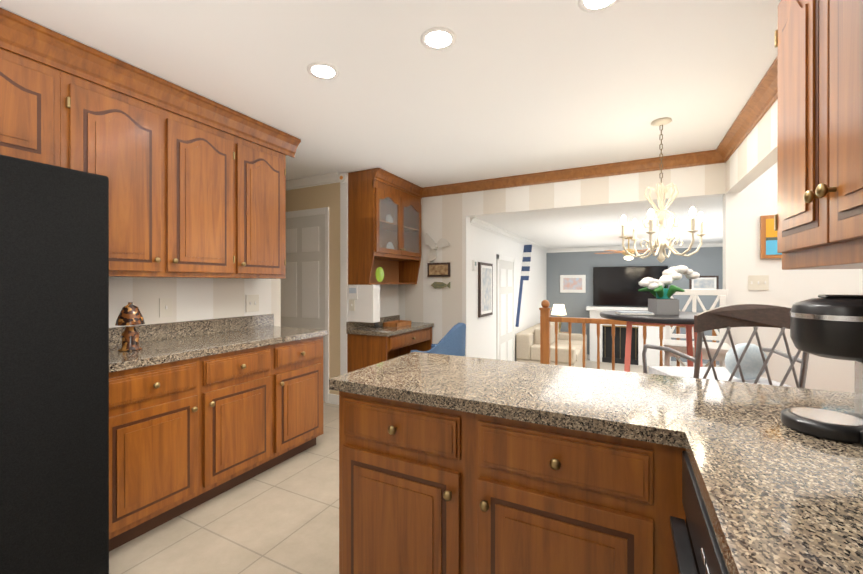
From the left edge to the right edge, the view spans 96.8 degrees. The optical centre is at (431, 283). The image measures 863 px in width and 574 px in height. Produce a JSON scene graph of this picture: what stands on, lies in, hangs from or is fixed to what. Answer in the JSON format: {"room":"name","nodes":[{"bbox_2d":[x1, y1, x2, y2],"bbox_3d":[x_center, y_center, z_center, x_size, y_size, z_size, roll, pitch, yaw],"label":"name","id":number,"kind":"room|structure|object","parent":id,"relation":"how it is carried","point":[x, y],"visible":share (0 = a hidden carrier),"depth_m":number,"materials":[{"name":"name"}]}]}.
{"room":"kitchen","nodes":[
{"label":"kitchen","id":0,"kind":"room"},
{"bbox_2d":[1,48,280,327],"bbox_3d":[-2.306,0.062,1.616,0.100,2.440,4.050,0,0,27],"label":"wall","id":1,"kind":"structure","parent":0,"point":[201,298],"depth_m":2.71,"materials":[{"name":"paint"}]},
{"bbox_2d":[0,8,59,166],"bbox_3d":[-2.017,-0.836,1.675,0.350,0.636,0.500,0,0,27],"label":"upper cabinet","id":2,"kind":"object","parent":1,"relation":"attached to","point":[29,89],"depth_m":1.72,"materials":[{"name":"brown wood"}]},
{"bbox_2d":[60,36,239,278],"bbox_3d":[-1.697,-0.597,2.299,0.350,1.116,0.903,0,0,27],"label":"upper cabinet","id":3,"kind":"object","parent":1,"relation":"attached to","point":[189,198],"depth_m":2.17,"materials":[{"name":"brown wood"}]},
{"bbox_2d":[159,298,171,316],"bbox_3d":[-1.764,0.159,2.546,0.012,0.125,0.080,0,0,27],"label":"electrical outlet","id":4,"kind":"object","parent":1,"relation":"attached to","point":[165,307],"visible":1,"depth_m":2.54,"materials":[{"name":"beige plastic"}]},
{"bbox_2d":[109,314,272,345],"bbox_3d":[-1.711,0.314,2.633,0.022,0.105,1.505,0,0,27],"label":"backsplash","id":5,"kind":"structure","parent":1,"relation":"attached to","point":[147,332],"depth_m":2.67,"materials":[{"name":"grey stone"}]},
{"bbox_2d":[246,294,258,311],"bbox_3d":[-1.462,0.161,3.133,0.012,0.140,0.120,0,0,27],"label":"light switch","id":6,"kind":"object","parent":1,"relation":"attached to","point":[252,303],"visible":1,"depth_m":3.13,"materials":[{"name":"beige plastic"}]},
{"bbox_2d":[240,113,291,278],"bbox_3d":[-1.388,-0.597,2.902,0.350,1.116,0.451,0,0,27],"label":"upper cabinet","id":7,"kind":"object","parent":1,"relation":"attached to","point":[262,165],"depth_m":2.81,"materials":[{"name":"brown wood"}]},
{"bbox_2d":[109,401,338,573],"bbox_3d":[-0.834,1.507,1.856,4.900,0.450,6.020,0,0,27],"label":"floor","id":8,"kind":"structure","parent":0,"point":[282,518],"depth_m":2.00,"materials":[{"name":"tile"}]},
{"bbox_2d":[0,154,108,573],"bbox_3d":[-1.874,0.419,1.352,0.850,1.727,0.915,0,0,27],"label":"fridge","id":9,"kind":"object","parent":8,"relation":"on","point":[54,369],"visible":1,"depth_m":1.43,"materials":[{"name":"black metal"}]},
{"bbox_2d":[109,342,276,551],"bbox_3d":[-1.553,0.844,2.270,0.636,0.875,0.980,0,0,27],"label":"base cabinet","id":10,"kind":"object","parent":8,"relation":"on","point":[201,411],"depth_m":2.06,"materials":[{"name":"brown wood"}]},
{"bbox_2d":[109,326,327,369],"bbox_3d":[-1.440,0.386,2.494,0.631,0.040,1.505,0,0,27],"label":"countertop","id":11,"kind":"structure","parent":10,"relation":"on","point":[160,349],"depth_m":2.34,"materials":[{"name":"grey stone"}]},
{"bbox_2d":[115,302,144,350],"bbox_3d":[-1.659,0.234,2.110,0.132,0.262,0.129,0,0,27],"label":"candle lamp","id":12,"kind":"object","parent":11,"relation":"on","point":[130,313],"visible":1,"depth_m":2.08,"materials":[{"name":"glass"}]},
{"bbox_2d":[277,334,327,464],"bbox_3d":[-1.217,0.843,2.924,0.636,0.875,0.490,0,0,27],"label":"base cabinet","id":13,"kind":"object","parent":8,"relation":"on","point":[299,360],"depth_m":2.76,"materials":[{"name":"brown wood"}]},
{"bbox_2d":[346,315,433,372],"bbox_3d":[-0.417,0.840,4.308,0.529,0.880,1.015,0,0,27],"label":"desk","id":14,"kind":"object","parent":8,"relation":"on","point":[368,344],"visible":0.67,"depth_m":3.97,"materials":[{"name":"brown wood"}]},
{"bbox_2d":[383,320,410,326],"bbox_3d":[-0.388,0.456,4.369,0.180,0.045,0.320,0,0,27],"label":"desk tray","id":15,"kind":"object","parent":14,"relation":"on","point":[397,323],"visible":1,"depth_m":4.29,"materials":[{"name":"brown wood"}]},
{"bbox_2d":[410,323,465,355],"bbox_3d":[0.076,0.840,4.030,0.574,0.880,0.602,0,0,27],"label":"desk chair","id":16,"kind":"object","parent":8,"relation":"on","point":[452,341],"visible":0.4,"depth_m":3.80,"materials":[{"name":"blue fabric"}]},
{"bbox_2d":[329,352,656,573],"bbox_3d":[0.258,0.824,1.498,1.140,0.914,0.680,0,0,27],"label":"base cabinet","id":17,"kind":"object","parent":8,"relation":"on","point":[451,464],"depth_m":1.24,"materials":[{"name":"brown wood"}]},
{"bbox_2d":[539,300,715,370],"bbox_3d":[1.887,0.728,3.773,1.602,1.105,0.110,0,0,27],"label":"railing","id":18,"kind":"object","parent":8,"relation":"on","point":[546,319],"visible":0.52,"depth_m":3.94,"materials":[{"name":"brown wood"}]},
{"bbox_2d":[600,310,702,371],"bbox_3d":[1.698,0.754,2.849,0.820,1.057,0.820,0,0,27],"label":"pub table","id":19,"kind":"object","parent":8,"relation":"on","point":[682,318],"visible":0.38,"depth_m":2.71,"materials":[{"name":"grey"}]},
{"bbox_2d":[615,311,654,314],"bbox_3d":[1.474,0.213,2.784,0.220,0.020,0.150,0,0,12],"label":"books","id":20,"kind":"object","parent":19,"relation":"on","point":[634,312],"visible":0.98,"depth_m":2.72,"materials":[{"name":"white paper"}]},
{"bbox_2d":[638,265,699,314],"bbox_3d":[1.756,0.043,2.827,0.404,0.360,0.350,0,0,27],"label":"orchid","id":21,"kind":"object","parent":19,"relation":"on","point":[663,302],"visible":1,"depth_m":2.77,"materials":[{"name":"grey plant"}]},
{"bbox_2d":[663,289,730,366],"bbox_3d":[2.223,0.666,3.226,0.470,1.230,0.450,0,0,32],"label":"chair","id":22,"kind":"object","parent":8,"relation":"on","point":[680,345],"visible":0.4,"depth_m":3.28,"materials":[{"name":"white wood"}]},
{"bbox_2d":[642,304,808,387],"bbox_3d":[1.447,0.687,1.951,0.542,1.191,0.553,0,0,3],"label":"bar chair","id":23,"kind":"object","parent":8,"relation":"on","point":[747,362],"visible":0.54,"depth_m":1.71,"materials":[{"name":"grey metal"}]},
{"bbox_2d":[649,374,862,573],"bbox_3d":[0.420,0.773,-0.103,0.671,1.019,3.380,0,0,27],"label":"base cabinet","id":24,"kind":"object","parent":8,"relation":"on","point":[740,490],"depth_m":0.78,"materials":[{"name":"beige stone"}]},
{"bbox_2d":[781,295,862,444],"bbox_3d":[1.068,0.197,0.913,0.355,0.338,0.191,0,0,27],"label":"coffee maker","id":25,"kind":"object","parent":24,"relation":"on","point":[828,326],"visible":1,"depth_m":0.91,"materials":[{"name":"black plastic"}]},
{"bbox_2d":[281,172,379,402],"bbox_3d":[-1.356,0.060,4.279,1.760,2.440,0.184,0,0,27],"label":"wall","id":26,"kind":"structure","parent":0,"point":[314,289],"depth_m":4.13,"materials":[{"name":"beige paint"}]},
{"bbox_2d":[286,172,339,404],"bbox_3d":[-1.570,0.060,4.315,1.345,2.440,0.075,0,0,27],"label":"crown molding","id":27,"kind":"structure","parent":26,"relation":"attached to","point":[315,180],"depth_m":4.14,"materials":[{"name":"white wood"}]},
{"bbox_2d":[338,173,346,182],"bbox_3d":[-0.930,-1.100,3.990,0.100,0.100,0.036,0,0,27],"label":"smoke detector","id":28,"kind":"object","parent":26,"relation":"attached to","point":[342,177],"visible":0.98,"depth_m":3.98,"materials":[{"name":"white plastic"}]},
{"bbox_2d":[349,299,354,310],"bbox_3d":[-0.825,0.223,3.966,0.070,0.115,0.012,0,0,27],"label":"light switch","id":29,"kind":"object","parent":26,"relation":"attached to","point":[351,304],"visible":1,"depth_m":3.96,"materials":[{"name":"beige plastic"}]},
{"bbox_2d":[348,286,357,298],"bbox_3d":[-0.812,0.095,3.958,0.120,0.130,0.015,0,0,27],"label":"intercom","id":30,"kind":"object","parent":26,"relation":"attached to","point":[352,292],"visible":1,"depth_m":3.95,"materials":[{"name":"white plastic"}]},
{"bbox_2d":[376,284,397,316],"bbox_3d":[-0.668,0.059,4.524,0.100,2.440,0.880,0,0,27],"label":"wall","id":31,"kind":"structure","parent":0,"point":[388,299],"depth_m":4.69,"materials":[{"name":"white paint"}]},
{"bbox_2d":[348,168,422,284],"bbox_3d":[-0.470,-0.573,4.352,0.392,1.166,0.993,0,0,27],"label":"hutch","id":32,"kind":"object","parent":31,"relation":"attached to","point":[384,233],"visible":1,"depth_m":4.12,"materials":[{"name":"brown wood"}]},
{"bbox_2d":[0,0,780,187],"bbox_3d":[-0.862,-1.208,1.801,4.900,0.100,5.900,0,0,27],"label":"ceiling","id":33,"kind":"structure","parent":0,"point":[502,88],"depth_m":2.08,"materials":[{"name":"white paint"}]},
{"bbox_2d":[307,62,338,79],"bbox_3d":[-0.590,-1.156,2.089,0.170,0.004,0.170,0,0,27],"label":"recessed light","id":34,"kind":"object","parent":33,"relation":"in","point":[322,70],"visible":1,"depth_m":2.08,"materials":[{"name":"white plastic"}]},
{"bbox_2d":[421,27,455,50],"bbox_3d":[0.033,-1.156,1.814,0.170,0.004,0.170,0,0,27],"label":"recessed light","id":35,"kind":"object","parent":33,"relation":"in","point":[438,38],"visible":1,"depth_m":1.81,"materials":[{"name":"white"}]},
{"bbox_2d":[578,0,619,12],"bbox_3d":[0.683,-1.156,1.548,0.170,0.004,0.170,0,0,27],"label":"recessed light","id":36,"kind":"object","parent":33,"relation":"in","point":[591,6],"visible":1,"depth_m":1.59,"materials":[{"name":"white"}]},
{"bbox_2d":[619,117,705,262],"bbox_3d":[1.639,-0.654,2.732,0.543,1.010,0.530,0,0,27],"label":"chandelier","id":37,"kind":"object","parent":33,"relation":"hanging from","point":[660,244],"visible":1,"depth_m":2.71,"materials":[{"name":"beige metal"}]},
{"bbox_2d":[470,225,545,360],"bbox_3d":[1.552,0.443,6.813,0.120,2.470,4.980,0,0,27],"label":"wall","id":38,"kind":"structure","parent":0,"point":[493,336],"depth_m":5.78,"materials":[{"name":"white paint"}]},
{"bbox_2d":[472,260,476,270],"bbox_3d":[0.529,-0.221,4.696,0.028,0.140,0.100,0,0,27],"label":"thermostat","id":39,"kind":"object","parent":38,"relation":"attached to","point":[474,265],"visible":1,"depth_m":4.66,"materials":[{"name":"white plastic"}]},
{"bbox_2d":[478,262,492,317],"bbox_3d":[0.719,0.079,5.060,0.032,0.700,0.500,0,0,27],"label":"picture frame","id":40,"kind":"object","parent":38,"relation":"attached to","point":[485,289],"visible":1,"depth_m":5.00,"materials":[{"name":"brown wood"}]},
{"bbox_2d":[470,217,548,252],"bbox_3d":[1.596,0.443,6.734,0.070,2.470,4.880,0,0,27],"label":"crown molding","id":41,"kind":"structure","parent":38,"relation":"attached to","point":[481,224],"depth_m":5.69,"materials":[{"name":"white wood"}]},
{"bbox_2d":[516,245,531,326],"bbox_3d":[1.579,0.014,6.729,0.245,1.437,0.621,0,0,27],"label":"art","id":42,"kind":"object","parent":38,"relation":"attached to","point":[526,263],"visible":0.56,"depth_m":6.78,"materials":[{"name":"blue"}]},
{"bbox_2d":[476,196,722,248],"bbox_3d":[3.345,-0.842,5.892,4.150,0.100,4.980,0,0,27],"label":"ceiling","id":43,"kind":"structure","parent":0,"point":[556,229],"depth_m":5.13,"materials":[{"name":"white paint"}]},
{"bbox_2d":[595,237,655,260],"bbox_3d":[3.380,-0.592,6.572,1.083,0.400,1.041,0,0,27],"label":"ceiling fan","id":44,"kind":"object","parent":43,"relation":"hanging from","point":[627,256],"visible":0.85,"depth_m":6.49,"materials":[{"name":"gold metal"}]},
{"bbox_2d":[585,359,648,373],"bbox_3d":[3.345,1.728,5.894,4.150,0.100,4.980,0,0,27],"label":"floor","id":45,"kind":"structure","parent":0,"point":[618,366],"depth_m":7.74,"materials":[{"name":"carpet"}]},
{"bbox_2d":[516,322,586,367],"bbox_3d":[2.276,1.197,7.049,0.945,0.880,2.000,0,0,27],"label":"sofa","id":46,"kind":"object","parent":45,"relation":"on","point":[528,345],"visible":0.48,"depth_m":6.34,"materials":[{"name":"fabric"}]},
{"bbox_2d":[586,306,670,365],"bbox_3d":[4.117,1.087,8.001,1.620,1.180,0.320,0,0,27],"label":"fireplace","id":47,"kind":"object","parent":45,"relation":"on","point":[652,355],"visible":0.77,"depth_m":8.10,"materials":[{"name":"white"}]},
{"bbox_3d":[2.758,1.376,8.376,0.500,0.600,0.500,0,0,27],"label":"side table","id":48,"kind":"object","parent":45,"relation":"on","visible":0},
{"bbox_2d":[551,304,565,332],"bbox_3d":[2.771,0.765,8.335,0.320,0.620,0.315,0,0,27],"label":"table lamp","id":49,"kind":"object","parent":48,"relation":"on","point":[558,309],"visible":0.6,"depth_m":8.24,"materials":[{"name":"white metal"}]},
{"bbox_2d":[398,163,862,392],"bbox_3d":[1.133,0.260,4.156,6.300,2.840,0.138,0,0,27],"label":"wall","id":50,"kind":"structure","parent":0,"point":[445,310],"depth_m":3.65,"materials":[{"name":"paint"}]},
{"bbox_2d":[424,233,449,261],"bbox_3d":[0.060,-0.443,4.605,0.339,0.355,0.060,0,0,27],"label":"art","id":51,"kind":"object","parent":50,"relation":"attached to","point":[440,243],"visible":0.92,"depth_m":4.62,"materials":[{"name":"white"}]},
{"bbox_2d":[427,262,449,287],"bbox_3d":[0.087,-0.096,4.614,0.300,0.310,0.023,0,0,27],"label":"sign","id":52,"kind":"object","parent":50,"relation":"attached to","point":[438,269],"visible":1,"depth_m":4.60,"materials":[{"name":"brown wood"}]},
{"bbox_2d":[421,150,712,197],"bbox_3d":[1.160,-1.110,4.032,2.940,0.100,0.085,0,0,27],"label":"crown molding","id":53,"kind":"structure","parent":50,"relation":"attached to","point":[703,157],"depth_m":3.86,"materials":[{"name":"brown wood"}]},
{"bbox_2d":[748,275,768,289],"bbox_3d":[2.770,-0.007,3.245,0.135,0.125,0.012,0,0,27],"label":"light switch","id":54,"kind":"object","parent":50,"relation":"attached to","point":[758,282],"visible":1,"depth_m":3.25,"materials":[{"name":"beige plastic"}]},
{"bbox_2d":[760,215,781,258],"bbox_3d":[3.116,-0.389,3.054,0.765,0.360,0.034,0,0,27],"label":"picture","id":55,"kind":"object","parent":50,"relation":"attached to","point":[768,241],"visible":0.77,"depth_m":3.19,"materials":[{"name":"brown wood"}]},
{"bbox_2d":[546,247,722,364],"bbox_3d":[4.458,0.442,8.064,4.150,2.470,0.100,0,0,27],"label":"wall","id":56,"kind":"structure","parent":0,"point":[705,261],"depth_m":8.37,"materials":[{"name":"grey paint"}]},
{"bbox_2d":[560,275,585,292],"bbox_3d":[3.186,0.006,8.639,0.540,0.400,0.032,0,0,27],"label":"picture frame","id":57,"kind":"object","parent":56,"relation":"attached to","point":[572,283],"visible":1,"depth_m":8.62,"materials":[{"name":"white"}]},
{"bbox_2d":[593,266,667,306],"bbox_3d":[4.182,0.057,8.106,1.400,0.840,0.071,0,0,27],"label":"tv","id":58,"kind":"object","parent":56,"relation":"attached to","point":[617,286],"visible":0.83,"depth_m":8.13,"materials":[{"name":"black plastic"}]},
{"bbox_2d":[549,242,722,366],"bbox_3d":[4.460,0.442,7.968,3.860,2.470,0.070,0,0,27],"label":"crown molding","id":59,"kind":"structure","parent":56,"relation":"attached to","point":[718,244],"depth_m":8.09,"materials":[{"name":"white"}]},
{"bbox_2d":[689,276,718,288],"bbox_3d":[5.352,0.002,7.528,0.470,0.310,0.032,0,0,27],"label":"picture frame","id":60,"kind":"object","parent":56,"relation":"attached to","point":[706,282],"visible":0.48,"depth_m":7.51,"materials":[{"name":"black wood"}]},
{"bbox_2d":[723,99,862,346],"bbox_3d":[1.324,0.063,0.804,0.100,2.440,5.920,0,0,27],"label":"wall","id":61,"kind":"structure","parent":0,"point":[752,158],"depth_m":3.12,"materials":[{"name":"paint"}]},
{"bbox_2d":[713,56,777,163],"bbox_3d":[1.215,-1.107,0.792,0.085,0.100,5.800,0,0,27],"label":"crown molding","id":62,"kind":"structure","parent":61,"relation":"attached to","point":[763,98],"depth_m":2.51,"materials":[{"name":"brown wood"}]},
{"bbox_2d":[774,0,862,269],"bbox_3d":[1.064,-0.597,0.810,0.361,1.111,0.705,0,0,27],"label":"upper cabinet","id":63,"kind":"object","parent":61,"relation":"attached to","point":[818,220],"visible":1,"depth_m":0.85,"materials":[{"name":"brown wood"}]}
]}

